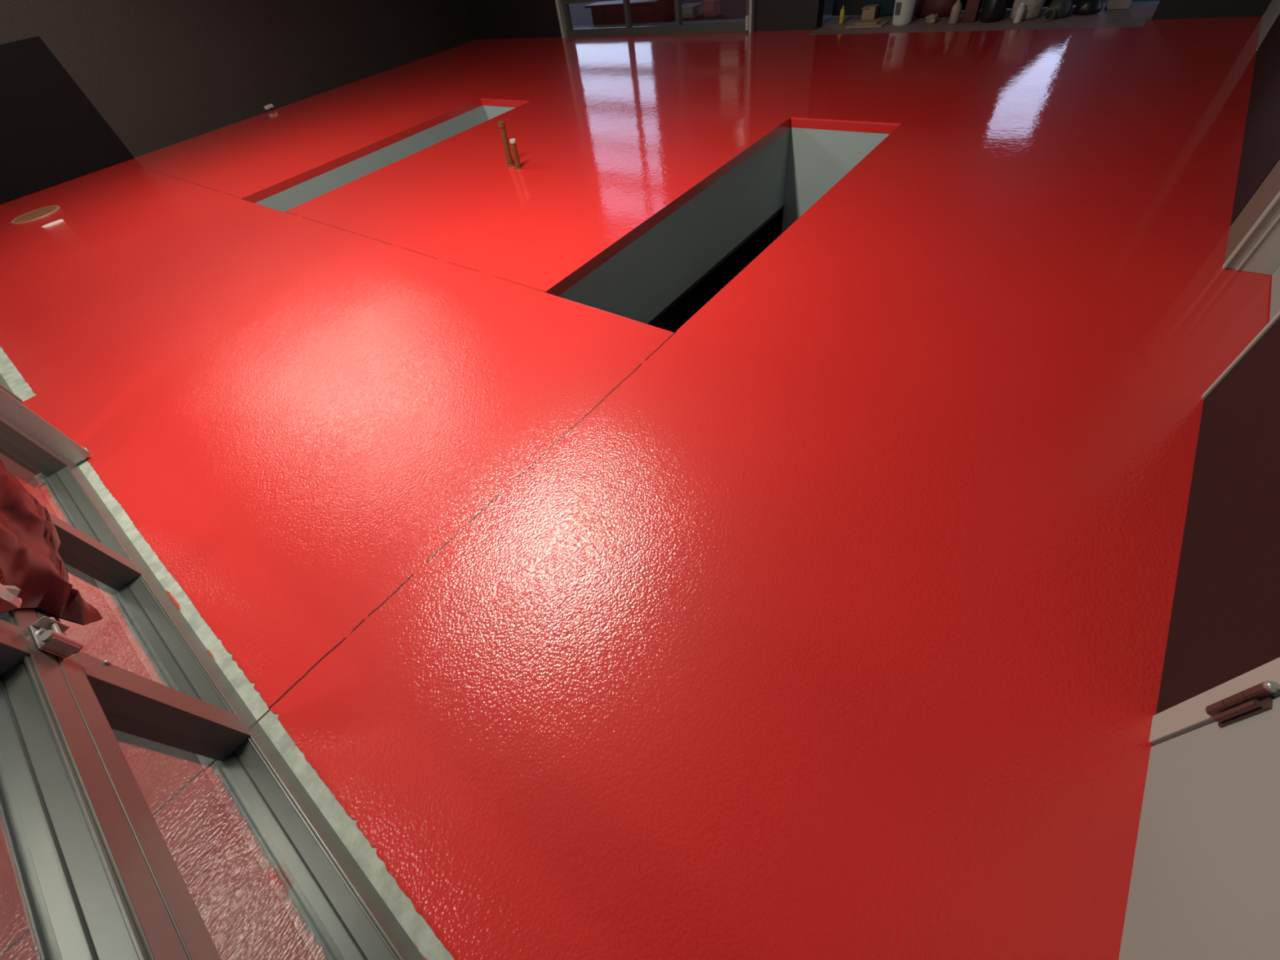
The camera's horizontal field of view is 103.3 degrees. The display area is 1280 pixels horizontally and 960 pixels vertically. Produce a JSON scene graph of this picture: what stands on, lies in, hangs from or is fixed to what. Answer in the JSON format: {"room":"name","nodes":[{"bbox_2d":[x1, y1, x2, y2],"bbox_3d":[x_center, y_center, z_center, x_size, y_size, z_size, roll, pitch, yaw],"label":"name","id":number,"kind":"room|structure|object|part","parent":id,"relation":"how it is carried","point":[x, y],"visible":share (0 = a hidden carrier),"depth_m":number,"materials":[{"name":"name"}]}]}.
{"room":"auto repair garage","nodes":[
{"label":"auto repair garage","id":0,"kind":"room"},
{"bbox_2d":[0,447,39,486],"bbox_3d":[-4.335,-1.765,1.681,11.422,3.930,0.165,26,59,28],"label":"wall","id":1,"kind":"structure","parent":0,"point":[24,473],"depth_m":2.48,"materials":[{"name":"grey paint"}]},
{"bbox_2d":[0,373,13,392],"bbox_3d":[-5.416,-2.166,2.725,3.675,3.096,0.082,26,59,28],"label":"door","id":2,"kind":"structure","parent":1,"relation":"in","point":[2,382],"depth_m":3.14,"materials":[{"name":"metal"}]},
{"bbox_2d":[0,383,22,402],"bbox_3d":[-3.941,-1.465,1.834,0.045,3.150,0.082,26,59,28],"label":"trim","id":3,"kind":"structure","parent":1,"relation":"attached to","point":[2,387],"depth_m":2.98,"materials":[{"name":"grey paint"}]},
{"bbox_2d":[0,346,36,401],"bbox_3d":[-6.106,-1.629,4.480,6.090,0.058,0.218,26,59,28],"label":"trim","id":4,"kind":"structure","parent":1,"relation":"attached to","point":[11,375],"depth_m":3.24,"materials":[{"name":"concrete"}]},
{"bbox_2d":[0,387,91,478],"bbox_3d":[-3.052,-1.042,1.409,0.068,2.985,0.188,26,59,28],"label":"trim","id":5,"kind":"structure","parent":1,"relation":"attached to","point":[13,411],"depth_m":2.38,"materials":[{"name":"metal"}]},
{"bbox_2d":[0,415,425,959],"bbox_3d":[-1.416,-0.249,0.394,4.095,3.096,0.117,26,59,28],"label":"window frame","id":6,"kind":"structure","parent":1,"relation":"in","point":[112,886],"depth_m":1.04,"materials":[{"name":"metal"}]},
{"bbox_2d":[0,460,102,625],"bbox_3d":[-1.952,-0.111,1.417,1.792,0.645,0.058,26,59,28],"label":"cloth","id":7,"kind":"object","parent":6,"relation":"hanging from","point":[31,561],"visible":0.98,"depth_m":1.21,"materials":[{"name":"red fabric"}]},
{"bbox_2d":[0,583,22,608],"bbox_3d":[-1.219,0.212,0.970,0.079,0.058,0.015,26,59,28],"label":"tape","id":8,"kind":"object","parent":7,"relation":"attached to","point":[9,593],"visible":1,"depth_m":0.97,"materials":[{"name":"plastic"}]},
{"bbox_3d":[-1.229,0.324,1.063,0.105,0.068,0.034,26,59,28],"label":"door hinge","id":9,"kind":"part","parent":6,"relation":"part of","materials":[{"name":"silver metal"}]},
{"bbox_2d":[102,659,111,665],"bbox_3d":[-1.228,0.420,1.167,0.016,0.016,0.006,26,59,28],"label":"screw","id":10,"kind":"object","parent":6,"relation":"attached to","point":[107,662],"visible":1,"depth_m":1.16,"materials":[{"name":"metal"}]},
{"bbox_3d":[-1.309,0.345,1.068,4.095,0.117,0.082,26,59,28],"label":"rail","id":11,"kind":"part","parent":6,"relation":"part of","materials":[{"name":"clear metal"}]},
{"bbox_2d":[34,447,454,959],"bbox_3d":[-1.293,0.750,1.614,4.282,0.058,0.232,26,59,28],"label":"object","id":12,"kind":"structure","parent":1,"relation":"attached to","point":[313,933],"depth_m":1.43,"materials":[{"name":"concrete"}]},
{"bbox_2d":[0,479,315,959],"bbox_3d":[-6.677,2.884,0.752,27.000,0.072,9.900,26,59,28],"label":"ground","id":13,"kind":"structure","parent":0,"point":[243,915],"depth_m":1.37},
{"bbox_2d":[0,0,476,204],"bbox_3d":[-6.192,-7.008,6.484,0.150,3.930,9.225,26,59,28],"label":"wall","id":14,"kind":"structure","parent":0,"point":[161,73],"depth_m":7.29,"materials":[{"name":"grey paint"}]},
{"bbox_2d":[263,103,273,110],"bbox_3d":[-5.798,-5.838,7.909,0.045,0.052,0.135,26,59,28],"label":"pipe stub","id":15,"kind":"object","parent":14,"relation":"attached to","point":[268,106],"visible":1,"depth_m":7.90,"materials":[{"name":"white paint"}]},
{"bbox_2d":[0,16,1271,959],"bbox_3d":[-1.358,-3.453,5.226,11.460,0.075,9.015,26,59,28],"label":"floor","id":16,"kind":"structure","parent":0,"point":[824,613],"depth_m":2.06,"materials":[{"name":"red paint"}]},
{"bbox_2d":[10,204,59,224],"bbox_3d":[-6.881,-3.024,5.761,0.476,0.006,0.476,26,59,28],"label":"drain cover","id":17,"kind":"object","parent":16,"relation":"on","point":[33,215],"visible":1,"depth_m":5.75,"materials":[{"name":"metal"}]},
{"bbox_2d":[41,218,63,228],"bbox_3d":[-6.291,-2.747,5.421,0.105,0.008,0.198,26,59,28],"label":"cover plate","id":18,"kind":"object","parent":16,"relation":"on","point":[55,222],"visible":1,"depth_m":5.41,"materials":[{"name":"white plastic"}]},
{"bbox_2d":[0,35,133,204],"bbox_3d":[-7.868,-4.054,5.952,0.018,1.292,2.550,26,59,28],"label":"door","id":19,"kind":"structure","parent":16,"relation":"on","point":[51,134],"depth_m":6.32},
{"bbox_2d":[254,105,515,212],"bbox_3d":[-2.565,-3.129,6.353,1.096,1.724,3.405,26,59,28],"label":"pit","id":20,"kind":"object","parent":16,"relation":"in","point":[289,198],"visible":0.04,"depth_m":5.95,"materials":[{"name":"grey paint"}]},
{"bbox_2d":[497,120,515,167],"bbox_3d":[-1.206,-3.016,4.549,0.102,0.351,0.075,26,59,28],"label":"rusty pipe","id":21,"kind":"object","parent":16,"relation":"on","point":[501,125],"visible":0.99,"depth_m":4.52,"materials":[{"name":"brown metal"}]},
{"bbox_2d":[509,138,521,169],"bbox_3d":[-1.111,-2.903,4.512,0.082,0.236,0.064,26,59,28],"label":"rusty pipe","id":22,"kind":"object","parent":16,"relation":"on","point":[513,141],"visible":1,"depth_m":4.49,"materials":[{"name":"brown metal"}]},
{"bbox_2d":[558,127,889,324],"bbox_3d":[0.889,-1.403,4.280,1.106,1.724,3.358,26,59,28],"label":"pit","id":23,"kind":"object","parent":16,"relation":"in","point":[642,282],"visible":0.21,"depth_m":4.27,"materials":[{"name":"grey paint"}]},
{"bbox_2d":[651,208,783,332],"bbox_3d":[-0.486,-2.284,5.877,7.800,2.610,6.300,26,59,28],"label":"wall","id":24,"kind":"structure","parent":0,"point":[673,318],"depth_m":7.67,"materials":[{"name":"concrete"}]},
{"bbox_2d":[568,0,1159,26],"bbox_3d":[17.385,-23.480,19.162,33.000,0.075,50.775,26,59,28],"label":"ground","id":25,"kind":"structure","parent":0,"point":[729,9],"depth_m":8.89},
{"bbox_2d":[584,0,675,25],"bbox_3d":[-0.129,-8.414,9.065,1.605,0.300,0.750,26,59,28],"label":"container","id":26,"kind":"object","parent":25,"relation":"on","point":[607,12],"visible":0.88,"depth_m":8.82,"materials":[{"name":"red plastic"}]},
{"bbox_2d":[673,2,702,18],"bbox_3d":[0.848,-8.058,8.690,0.390,0.148,0.360,26,59,28],"label":"carton","id":27,"kind":"object","parent":25,"relation":"on","point":[689,11],"visible":0.79,"depth_m":8.61,"materials":[{"name":"white cardboard"}]},
{"bbox_2d":[702,0,719,17],"bbox_3d":[1.196,-7.891,8.458,0.240,0.194,0.225,26,59,28],"label":"carton","id":28,"kind":"object","parent":25,"relation":"on","point":[711,8],"visible":1,"depth_m":8.41,"materials":[{"name":"red cardboard"}]},
{"bbox_2d":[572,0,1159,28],"bbox_3d":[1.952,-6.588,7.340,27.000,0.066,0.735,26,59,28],"label":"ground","id":29,"kind":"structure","parent":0,"point":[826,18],"depth_m":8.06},
{"bbox_2d":[831,0,1079,15],"bbox_3d":[3.707,-6.471,5.682,2.930,1.795,0.058,26,59,28],"label":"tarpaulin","id":30,"kind":"object","parent":29,"relation":"on","point":[852,7],"visible":0.34,"depth_m":6.82,"materials":[{"name":"black plastic"}]},
{"bbox_2d":[465,0,1271,39],"bbox_3d":[1.106,-7.731,5.840,11.422,3.930,0.180,26,59,28],"label":"wall","id":31,"kind":"structure","parent":0,"point":[491,19],"depth_m":6.88,"materials":[{"name":"black paint"}]},
{"bbox_2d":[555,0,754,37],"bbox_3d":[-0.080,-7.996,6.749,3.668,3.150,0.120,26,59,28],"label":"trim","id":32,"kind":"structure","parent":31,"relation":"attached to","point":[749,20],"depth_m":8.42,"materials":[{"name":"white paint"}]},
{"bbox_2d":[560,0,749,37],"bbox_3d":[-0.037,-7.999,6.780,3.540,3.096,0.082,26,59,28],"label":"door","id":33,"kind":"structure","parent":31,"relation":"in","point":[677,28],"depth_m":7.86,"materials":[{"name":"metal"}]},
{"bbox_3d":[0.104,-7.301,7.596,3.540,0.088,0.082,26,59,28],"label":"rail","id":34,"kind":"part","parent":33,"relation":"part of","materials":[{"name":"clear metal"}]},
{"bbox_3d":[0.158,-7.033,7.910,3.540,0.098,0.082,26,59,28],"label":"rail","id":35,"kind":"part","parent":33,"relation":"part of","materials":[{"name":"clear metal"}]},
{"bbox_2d":[806,4,1158,35],"bbox_3d":[3.798,-5.357,5.953,3.510,0.058,1.020,26,59,28],"label":"shelf","id":36,"kind":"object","parent":31,"relation":"attached to","point":[1136,15],"depth_m":5.59,"materials":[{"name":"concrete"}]},
{"bbox_2d":[839,5,844,23],"bbox_3d":[2.646,-6.083,6.615,0.056,0.174,0.056,26,59,28],"label":"tube","id":37,"kind":"object","parent":36,"relation":"on","point":[842,11],"visible":1,"depth_m":6.61,"materials":[{"name":"yellow plastic"}]},
{"bbox_2d":[845,18,888,27],"bbox_3d":[2.888,-5.793,6.420,0.450,0.032,0.270,26,59,28],"label":"cardboard","id":38,"kind":"object","parent":36,"relation":"on","point":[872,23],"visible":1,"depth_m":6.38,"materials":[{"name":"brown cardboard"}]},
{"bbox_2d":[861,4,879,19],"bbox_3d":[2.997,-6.096,6.597,0.172,0.126,0.180,26,59,28],"label":"carton","id":39,"kind":"object","parent":36,"relation":"on","point":[869,11],"visible":0.91,"depth_m":6.56,"materials":[{"name":"beige cardboard"}]},
{"bbox_2d":[866,0,895,16],"bbox_3d":[3.164,-6.239,6.516,0.462,0.390,0.088,26,59,28],"label":"bag","id":40,"kind":"object","parent":36,"relation":"on","point":[886,7],"visible":0.46,"depth_m":6.57,"materials":[{"name":"fabric"}]},
{"bbox_2d":[892,0,916,25],"bbox_3d":[3.200,-5.756,6.098,0.264,0.389,0.264,26,59,28],"label":"bucket","id":41,"kind":"object","parent":36,"relation":"on","point":[904,10],"visible":1,"depth_m":6.10,"materials":[{"name":"plastic"}]},
{"bbox_3d":[3.096,-5.714,6.046,0.019,0.240,0.081,-30,51,-16],"label":"label panel","id":42,"kind":"part","parent":41,"relation":"part of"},
{"bbox_2d":[924,13,938,23],"bbox_3d":[3.491,-5.529,6.055,0.137,0.084,0.175,26,59,28],"label":"crumpled paper","id":43,"kind":"object","parent":36,"relation":"on","point":[931,19],"visible":1,"depth_m":6.02,"materials":[{"name":"beige paper"}]},
{"bbox_2d":[913,0,961,17],"bbox_3d":[3.627,-5.908,6.113,0.534,0.450,0.250,26,59,28],"label":"bag","id":44,"kind":"object","parent":36,"relation":"on","point":[923,8],"visible":0.71,"depth_m":6.16,"materials":[{"name":"red plastic"}]},
{"bbox_2d":[948,0,962,24],"bbox_3d":[3.654,-5.428,5.843,0.104,0.231,0.104,26,59,28],"label":"bottle","id":45,"kind":"object","parent":36,"relation":"on","point":[956,10],"visible":1,"depth_m":5.83,"materials":[{"name":"plastic"}]},
{"bbox_2d":[961,0,982,22],"bbox_3d":[3.836,-5.439,5.820,0.150,0.231,0.165,26,59,28],"label":"box","id":46,"kind":"object","parent":36,"relation":"on","point":[973,7],"visible":1,"depth_m":5.80,"materials":[{"name":"cardboard"}]},
{"bbox_2d":[979,0,1008,22],"bbox_3d":[3.988,-5.398,5.645,0.257,0.405,0.279,26,59,28],"label":"bag","id":47,"kind":"object","parent":36,"relation":"on","point":[992,11],"visible":1,"depth_m":5.67,"materials":[{"name":"black plastic"}]},
{"bbox_2d":[1013,2,1024,23],"bbox_3d":[4.145,-5.101,5.523,0.072,0.164,0.071,26,59,28],"label":"bottle","id":48,"kind":"object","parent":36,"relation":"on","point":[1020,11],"visible":1,"depth_m":5.51,"materials":[{"name":"plastic"}]},
{"bbox_2d":[1009,0,1045,20],"bbox_3d":[4.285,-5.298,5.538,0.301,0.360,0.255,26,59,28],"label":"sack","id":49,"kind":"object","parent":36,"relation":"on","point":[1033,8],"visible":0.79,"depth_m":5.55,"materials":[{"name":"beige fabric"}]},
{"bbox_2d":[1042,6,1056,20],"bbox_3d":[4.388,-4.997,5.428,0.112,0.112,0.048,26,59,28],"label":"cable coil","id":50,"kind":"object","parent":36,"relation":"on","point":[1052,8],"visible":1,"depth_m":5.41,"materials":[{"name":"grey rubber"}]},
{"bbox_2d":[1044,0,1073,18],"bbox_3d":[4.534,-5.126,5.452,0.235,0.202,0.220,26,59,28],"label":"bag","id":51,"kind":"object","parent":36,"relation":"on","point":[1064,7],"visible":0.91,"depth_m":5.42,"materials":[{"name":"plastic"}]},
{"bbox_2d":[1072,0,1102,15],"bbox_3d":[4.804,-5.098,5.402,0.253,0.172,0.219,26,59,28],"label":"bag","id":52,"kind":"object","parent":36,"relation":"on","point":[1083,7],"visible":1,"depth_m":5.38,"materials":[{"name":"black plastic"}]},
{"bbox_2d":[1104,0,1132,9],"bbox_3d":[5.105,-5.141,5.348,0.210,0.238,0.068,26,59,28],"label":"board","id":53,"kind":"object","parent":36,"relation":"on","point":[1111,4],"visible":1,"depth_m":5.40,"materials":[{"name":"beige wood"}]},
{"bbox_2d":[1155,13,1279,714],"bbox_3d":[2.802,-2.476,1.054,0.188,3.930,9.075,26,59,28],"label":"wall","id":54,"kind":"structure","parent":0,"point":[1224,622],"depth_m":1.37,"materials":[{"name":"brown paint"}]},
{"bbox_2d":[1118,680,1279,959],"bbox_3d":[0.652,0.475,0.083,0.065,2.106,1.582,26,59,28],"label":"door","id":55,"kind":"structure","parent":54,"relation":"in","point":[1205,883],"depth_m":0.94,"materials":[{"name":"white paint"}]},
{"bbox_2d":[1148,657,1279,745],"bbox_3d":[0.711,0.391,0.090,0.051,2.175,1.500,26,59,28],"label":"trim","id":56,"kind":"structure","parent":54,"relation":"attached to","point":[1189,715],"depth_m":1.11,"materials":[{"name":"white paint"}]},
{"bbox_2d":[1201,310,1279,399],"bbox_3d":[2.042,-0.950,1.056,0.194,2.100,0.026,26,59,28],"label":"trim","id":57,"kind":"structure","parent":54,"relation":"attached to","point":[1273,321],"depth_m":1.74,"materials":[{"name":"white paint"}]},
{"bbox_2d":[1222,191,1279,275],"bbox_3d":[2.666,-1.635,1.533,0.194,2.100,0.040,26,59,28],"label":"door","id":58,"kind":"structure","parent":54,"relation":"attached to","point":[1259,251],"depth_m":2.25,"materials":[{"name":"white paint"}]},
{"bbox_2d":[1224,159,1279,262],"bbox_3d":[2.809,-1.781,1.644,0.188,2.115,0.424,26,59,28],"label":"trim","id":59,"kind":"structure","parent":54,"relation":"attached to","point":[1269,188],"depth_m":2.35,"materials":[{"name":"grey paint"}]},
{"bbox_2d":[1257,0,1279,48],"bbox_3d":[5.223,-4.583,3.512,0.045,2.250,1.125,26,59,28],"label":"door","id":60,"kind":"structure","parent":54,"relation":"in","point":[1272,12],"depth_m":4.23,"materials":[{"name":"white paint"}]},
{"bbox_2d":[1269,266,1279,321],"bbox_3d":[2.415,-1.254,1.257,0.021,2.079,1.012,26,59,28],"label":"door","id":61,"kind":"structure","parent":54,"relation":"in","point":[1275,289],"depth_m":2.16,"materials":[{"name":"white paint"}]}
]}

